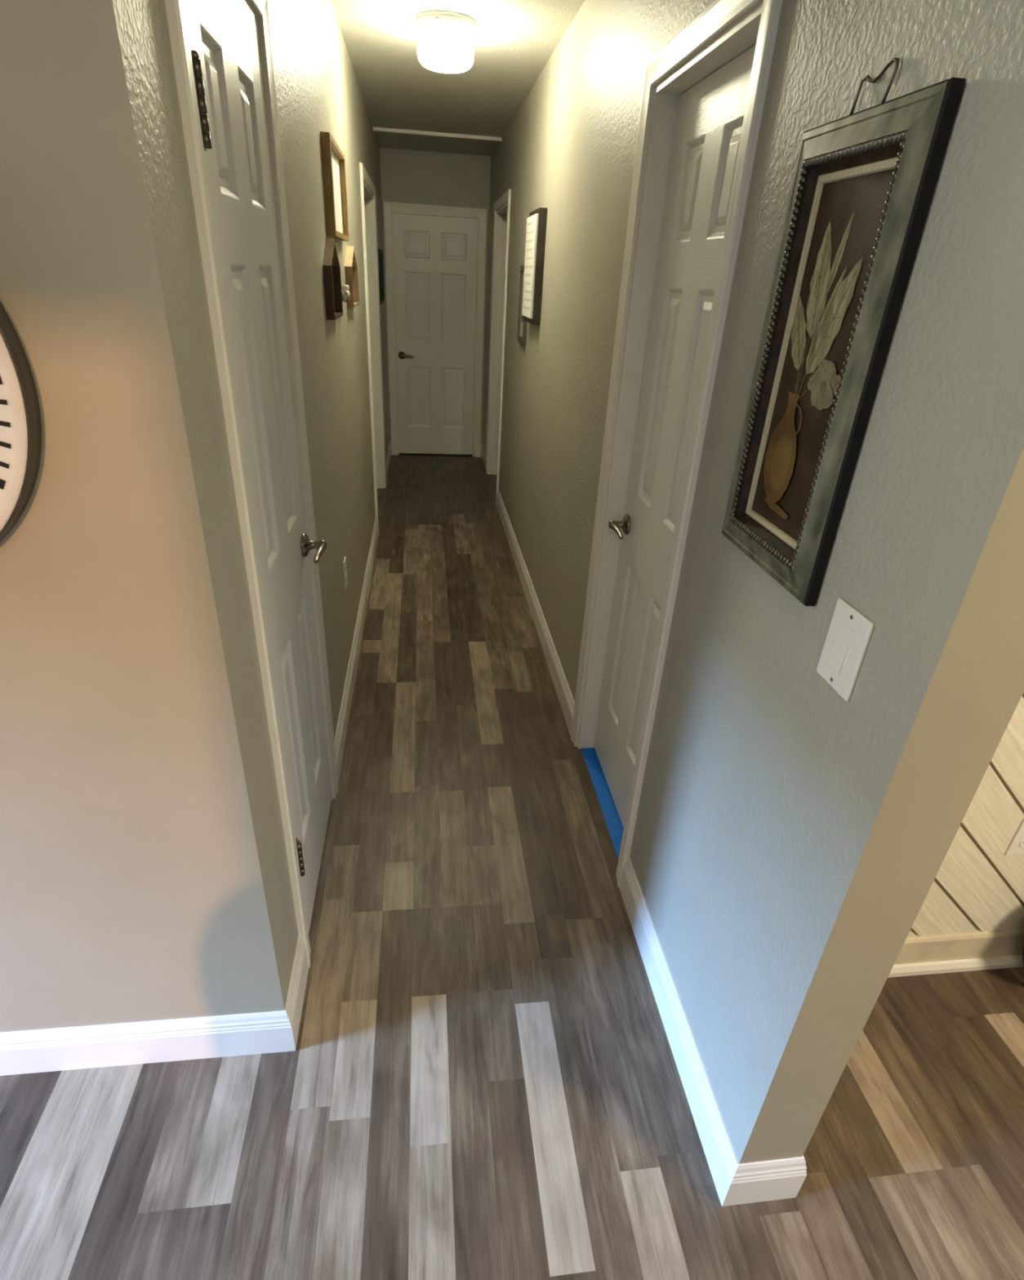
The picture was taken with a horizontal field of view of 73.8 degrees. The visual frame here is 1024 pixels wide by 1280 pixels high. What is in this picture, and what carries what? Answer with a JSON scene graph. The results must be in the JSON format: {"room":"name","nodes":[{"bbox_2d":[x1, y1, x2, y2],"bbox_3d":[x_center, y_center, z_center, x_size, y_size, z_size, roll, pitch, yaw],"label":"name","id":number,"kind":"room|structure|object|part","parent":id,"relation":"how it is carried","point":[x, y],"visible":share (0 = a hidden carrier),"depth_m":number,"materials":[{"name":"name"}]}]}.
{"room":"home hallway","nodes":[
{"label":"home hallway","id":0,"kind":"room"},
{"bbox_2d":[0,14,231,1032],"bbox_3d":[-1.846,-0.158,0.880,2.564,2.476,0.115,-1,28,-7],"label":"wall","id":1,"kind":"structure","parent":0,"point":[104,919],"depth_m":1.15,"materials":[{"name":"beige paint"}]},
{"bbox_2d":[0,301,41,542],"bbox_3d":[-0.903,-0.324,0.829,0.580,0.580,0.038,-1,28,-7],"label":"wall clock","id":2,"kind":"object","parent":1,"relation":"attached to","point":[20,424],"visible":1,"depth_m":0.88,"materials":[{"name":"black paint"}]},
{"bbox_2d":[0,935,308,1075],"bbox_3d":[-1.845,0.858,1.470,2.692,0.130,0.212,-1,28,-7],"label":"baseboard","id":3,"kind":"structure","parent":1,"relation":"attached to","point":[68,1048],"depth_m":1.51,"materials":[{"name":"paint"}]},
{"bbox_2d":[0,0,389,1014],"bbox_3d":[-0.858,-1.552,3.599,0.115,2.476,5.952,-1,28,-7],"label":"wall","id":4,"kind":"structure","parent":0,"point":[95,80],"depth_m":1.07,"materials":[{"name":"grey paint"}]},
{"bbox_2d":[164,0,337,968],"bbox_3d":[-0.577,-0.240,1.571,0.131,2.097,0.707,-1,28,-7],"label":"door frame","id":5,"kind":"structure","parent":4,"relation":"attached to","point":[258,10],"depth_m":1.37,"materials":[{"name":"paint"}]},
{"bbox_2d":[184,0,331,933],"bbox_3d":[-0.514,-0.211,1.592,0.097,2.010,0.563,-1,28,-7],"label":"door","id":6,"kind":"structure","parent":4,"relation":"in","point":[223,35],"depth_m":1.41,"materials":[{"name":"white paint"}]},
{"bbox_3d":[-0.528,-0.254,1.824,0.060,0.066,0.066,-1,28,-7],"label":"handle","id":7,"kind":"part","parent":6,"relation":"part of","materials":[{"name":"silver metal"}]},
{"bbox_3d":[-0.500,-0.227,1.776,0.022,0.024,0.119,-1,28,-7],"label":"lever","id":8,"kind":"part","parent":6,"relation":"part of","materials":[{"name":"silver metal"}]},
{"bbox_2d":[322,238,342,319],"bbox_3d":[-0.629,-1.267,2.392,0.028,0.245,0.284,-1,28,-7],"label":"shelf","id":9,"kind":"object","parent":4,"relation":"attached to","point":[331,258],"visible":1,"depth_m":2.32,"materials":[{"name":"brown wood"}]},
{"bbox_2d":[320,131,349,241],"bbox_3d":[-0.648,-1.651,2.518,0.030,0.293,0.510,-1,28,-7],"label":"mirror","id":10,"kind":"object","parent":4,"relation":"attached to","point":[333,161],"visible":1,"depth_m":2.47,"materials":[{"name":"brown wood"}]},
{"bbox_3d":[-0.658,-1.651,2.517,0.007,0.257,0.474,-1,28,-7],"label":"panel","id":11,"kind":"part","parent":10,"relation":"part of","materials":[{"name":"white paper"}]},
{"bbox_2d":[342,556,347,590],"bbox_3d":[-0.678,-0.272,2.778,0.007,0.116,0.072,-1,28,-7],"label":"wall outlet","id":12,"kind":"object","parent":4,"relation":"attached to","point":[344,567],"visible":1,"depth_m":2.76,"materials":[{"name":"white plastic"}]},
{"bbox_2d":[341,284,350,302],"bbox_3d":[-0.657,-1.356,2.670,0.045,0.060,0.044,-1,28,-7],"label":"candle cup","id":13,"kind":"object","parent":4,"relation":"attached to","point":[344,288],"visible":0.69,"depth_m":2.66,"materials":[{"name":"metal"}]},
{"bbox_2d":[341,284,348,291],"bbox_3d":[-0.652,-1.371,2.663,0.031,0.026,0.031,-1,28,-7],"label":"candle","id":14,"kind":"object","parent":13,"relation":"on","point":[344,287],"depth_m":2.65,"materials":[{"name":"white wax"}]},
{"bbox_2d":[344,245,359,307],"bbox_3d":[-0.715,-1.623,3.045,0.030,0.236,0.300,-1,28,-7],"label":"shelf","id":15,"kind":"object","parent":4,"relation":"attached to","point":[350,264],"visible":0.99,"depth_m":2.96,"materials":[{"name":"brown wood"}]},
{"bbox_2d":[333,517,377,784],"bbox_3d":[-0.763,-0.154,3.484,0.014,0.130,2.595,-1,28,-7],"label":"baseboard","id":16,"kind":"structure","parent":4,"relation":"attached to","point":[344,711],"depth_m":2.98,"materials":[{"name":"paint"}]},
{"bbox_2d":[359,162,386,535],"bbox_3d":[-0.993,-1.927,4.686,0.131,2.102,1.234,-1,28,-7],"label":"door frame","id":17,"kind":"structure","parent":4,"relation":"attached to","point":[368,197],"depth_m":4.94,"materials":[{"name":"paint"}]},
{"bbox_2d":[377,248,384,304],"bbox_3d":[-1.015,-2.809,5.271,0.024,0.365,0.540,-1,28,-7],"label":"frame","id":18,"kind":"object","parent":4,"relation":"attached to","point":[380,251],"visible":0.78,"depth_m":5.14,"materials":[{"name":"black paint"}]},
{"bbox_2d":[379,253,384,299],"bbox_3d":[-1.004,-2.809,5.272,0.001,0.305,0.480,-1,28,-7],"label":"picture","id":19,"kind":"object","parent":4,"relation":"attached to","point":[381,269],"depth_m":5.23},
{"bbox_2d":[386,441,391,484],"bbox_3d":[-1.123,-1.614,6.183,0.014,0.130,1.116,-1,28,-7],"label":"baseboard","id":20,"kind":"structure","parent":4,"relation":"attached to","point":[388,454],"depth_m":6.20,"materials":[{"name":"paint"}]},
{"bbox_2d":[379,146,490,444],"bbox_3d":[-0.694,-2.943,6.226,0.906,2.476,0.115,-1,28,-7],"label":"wall","id":21,"kind":"structure","parent":0,"point":[411,176],"depth_m":5.69,"materials":[{"name":"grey paint"}]},
{"bbox_2d":[382,201,486,457],"bbox_3d":[-0.705,-2.775,6.307,0.872,2.102,0.131,-1,28,-7],"label":"door frame","id":22,"kind":"structure","parent":21,"relation":"attached to","point":[389,208],"depth_m":6.10,"materials":[{"name":"paint"}]},
{"bbox_2d":[392,213,477,454],"bbox_3d":[-0.701,-2.728,6.285,0.722,2.013,0.097,-1,28,-7],"label":"door","id":23,"kind":"structure","parent":21,"relation":"in","point":[435,257],"depth_m":6.25,"materials":[{"name":"white paint"}]},
{"bbox_3d":[-1.016,-2.620,6.283,0.066,0.066,0.060,-1,28,-7],"label":"handle","id":24,"kind":"part","parent":23,"relation":"part of","materials":[{"name":"silver metal"}]},
{"bbox_2d":[330,0,584,155],"bbox_3d":[-0.099,-1.814,1.409,6.400,0.120,10.400,-1,28,-7],"label":"ceiling","id":25,"kind":"structure","parent":0,"point":[514,41],"depth_m":3.27,"materials":[{"name":"paint"}]},
{"bbox_2d":[414,10,476,73],"bbox_3d":[-0.263,-2.367,2.714,0.242,0.149,0.242,-1,28,-7],"label":"ceiling light","id":26,"kind":"object","parent":25,"relation":"attached to","point":[445,38],"visible":1,"depth_m":2.64,"materials":[{"name":"white glass"}]},
{"bbox_2d":[0,453,1023,1279],"bbox_3d":[-0.143,0.646,2.187,6.483,0.001,11.155,-1,28,-7],"label":"floor","id":27,"kind":"structure","parent":0,"point":[481,1080],"depth_m":1.52,"materials":[{"name":"laminate"}]},
{"bbox_2d":[581,747,623,858],"bbox_3d":[0.345,0.565,2.387,0.083,0.003,0.639,-1,28,-7],"label":"tape","id":28,"kind":"object","parent":27,"relation":"on","point":[612,820],"visible":0.54,"depth_m":2.40,"materials":[{"name":"blue plastic"}]},
{"bbox_2d":[1022,945,1023,964],"bbox_3d":[1.509,0.753,1.736,0.400,0.400,0.060,-1,28,-7],"label":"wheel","id":29,"kind":"object","parent":27,"relation":"on","point":[1023,945],"visible":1,"depth_m":1.76,"materials":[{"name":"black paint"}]},
{"bbox_2d":[482,0,1023,1164],"bbox_3d":[0.184,-1.472,3.560,0.129,2.476,6.338,-1,28,-7],"label":"wall","id":30,"kind":"structure","parent":0,"point":[791,836],"depth_m":1.09,"materials":[{"name":"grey paint"}]},
{"bbox_2d":[373,127,502,142],"bbox_3d":[-0.524,-3.584,4.835,0.906,0.022,0.033,-1,28,-7],"label":"trim","id":31,"kind":"structure","parent":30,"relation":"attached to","point":[375,129],"depth_m":4.82,"materials":[{"name":"paint"}]},
{"bbox_2d":[480,443,485,469],"bbox_3d":[-0.271,-1.746,6.523,0.019,0.130,0.596,-1,28,-7],"label":"baseboard","id":32,"kind":"structure","parent":30,"relation":"attached to","point":[482,454],"depth_m":6.55,"materials":[{"name":"paint"}]},
{"bbox_2d":[484,189,511,505],"bbox_3d":[-0.062,-2.236,5.364,0.145,2.102,1.014,-1,28,-7],"label":"door frame","id":33,"kind":"structure","parent":30,"relation":"attached to","point":[501,212],"depth_m":5.56,"materials":[{"name":"paint"}]},
{"bbox_2d":[516,265,527,344],"bbox_3d":[0.065,-1.903,3.870,0.020,0.396,0.265,-1,28,-7],"label":"frame","id":34,"kind":"object","parent":30,"relation":"attached to","point":[522,324],"visible":0.68,"depth_m":3.92,"materials":[{"name":"wood"}]},
{"bbox_2d":[520,281,523,322],"bbox_3d":[0.067,-1.916,3.863,0.002,0.212,0.141,-1,28,-7],"label":"print","id":35,"kind":"object","parent":30,"relation":"attached to","point":[522,317],"depth_m":3.92},
{"bbox_2d":[521,207,547,324],"bbox_3d":[0.108,-1.859,3.412,0.051,0.494,0.332,-1,28,-7],"label":"sign","id":36,"kind":"object","parent":30,"relation":"attached to","point":[535,233],"visible":1,"depth_m":3.32,"materials":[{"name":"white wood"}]},
{"bbox_3d":[0.088,-1.864,3.417,0.012,0.444,0.312,-1,28,-7],"label":"panel","id":37,"kind":"part","parent":36,"relation":"part of","materials":[{"name":"white paper"}]},
{"bbox_2d":[496,488,574,735],"bbox_3d":[0.065,-0.398,4.029,0.014,0.130,3.085,-1,28,-7],"label":"baseboard","id":38,"kind":"structure","parent":30,"relation":"attached to","point":[566,700],"depth_m":3.40,"materials":[{"name":"paint"}]},
{"bbox_2d":[593,44,755,827],"bbox_3d":[0.389,-0.330,1.909,0.097,2.008,0.607,-1,28,-7],"label":"door","id":39,"kind":"structure","parent":30,"relation":"in","point":[709,117],"depth_m":1.81,"materials":[{"name":"white paint"}]},
{"bbox_3d":[0.324,-0.340,2.117,0.022,0.024,0.118,-1,28,-7],"label":"lever","id":40,"kind":"part","parent":39,"relation":"part of","materials":[{"name":"silver metal"}]},
{"bbox_3d":[0.339,-0.367,2.170,0.060,0.066,0.066,-1,28,-7],"label":"handle","id":41,"kind":"part","parent":39,"relation":"part of","materials":[{"name":"silver metal"}]},
{"bbox_2d":[570,0,782,888],"bbox_3d":[0.401,-0.357,1.896,0.145,2.097,0.757,-1,28,-7],"label":"door frame","id":42,"kind":"structure","parent":30,"relation":"attached to","point":[725,29],"depth_m":1.76,"materials":[{"name":"paint"}]},
{"bbox_2d":[619,856,806,1206],"bbox_3d":[0.450,0.877,1.680,0.156,0.130,0.798,-1,28,-7],"label":"baseboard","id":43,"kind":"structure","parent":30,"relation":"attached to","point":[735,1183],"depth_m":1.46,"materials":[{"name":"paint"}]},
{"bbox_2d":[721,57,965,606],"bbox_3d":[0.440,-0.424,1.006,0.029,0.674,0.324,-1,28,-7],"label":"framed painting","id":44,"kind":"object","parent":30,"relation":"attached to","point":[877,167],"visible":1,"depth_m":0.97,"materials":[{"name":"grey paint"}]},
{"bbox_2d":[816,597,874,701],"bbox_3d":[0.462,0.013,0.956,0.010,0.122,0.084,-1,28,-7],"label":"light switch","id":45,"kind":"object","parent":30,"relation":"attached to","point":[849,633],"visible":1,"depth_m":0.95,"materials":[{"name":"white plastic"}]},
{"bbox_3d":[0.462,0.013,0.956,0.002,0.070,0.037,-1,28,-7],"label":"switch frame","id":46,"kind":"part","parent":45,"relation":"part of","materials":[{"name":"white plastic"}]},
{"bbox_2d":[906,692,1023,937],"bbox_3d":[1.791,-0.233,1.407,2.486,2.476,0.110,-1,28,-7],"label":"wall","id":47,"kind":"structure","parent":0,"point":[975,885],"depth_m":1.69,"materials":[{"name":"paint"}]},
{"bbox_2d":[887,928,1023,977],"bbox_3d":[1.739,0.831,1.904,2.486,0.128,0.034,-1,28,-7],"label":"baseboard","id":48,"kind":"structure","parent":47,"relation":"attached to","point":[978,950],"depth_m":1.83,"materials":[{"name":"paint"}]},
{"bbox_2d":[1004,817,1023,854],"bbox_3d":[1.250,0.475,1.650,0.072,0.116,0.007,-1,28,-7],"label":"wall outlet","id":49,"kind":"object","parent":47,"relation":"attached to","point":[1015,846],"visible":1,"depth_m":1.66,"materials":[{"name":"white plastic"}]},
{"bbox_2d":[1018,839,1023,847],"bbox_3d":[1.249,0.493,1.658,0.033,0.029,0.002,-1,28,-7],"label":"receptacle","id":50,"kind":"object","parent":49,"relation":"attached to","point":[1020,841],"depth_m":1.66,"materials":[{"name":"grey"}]}
]}

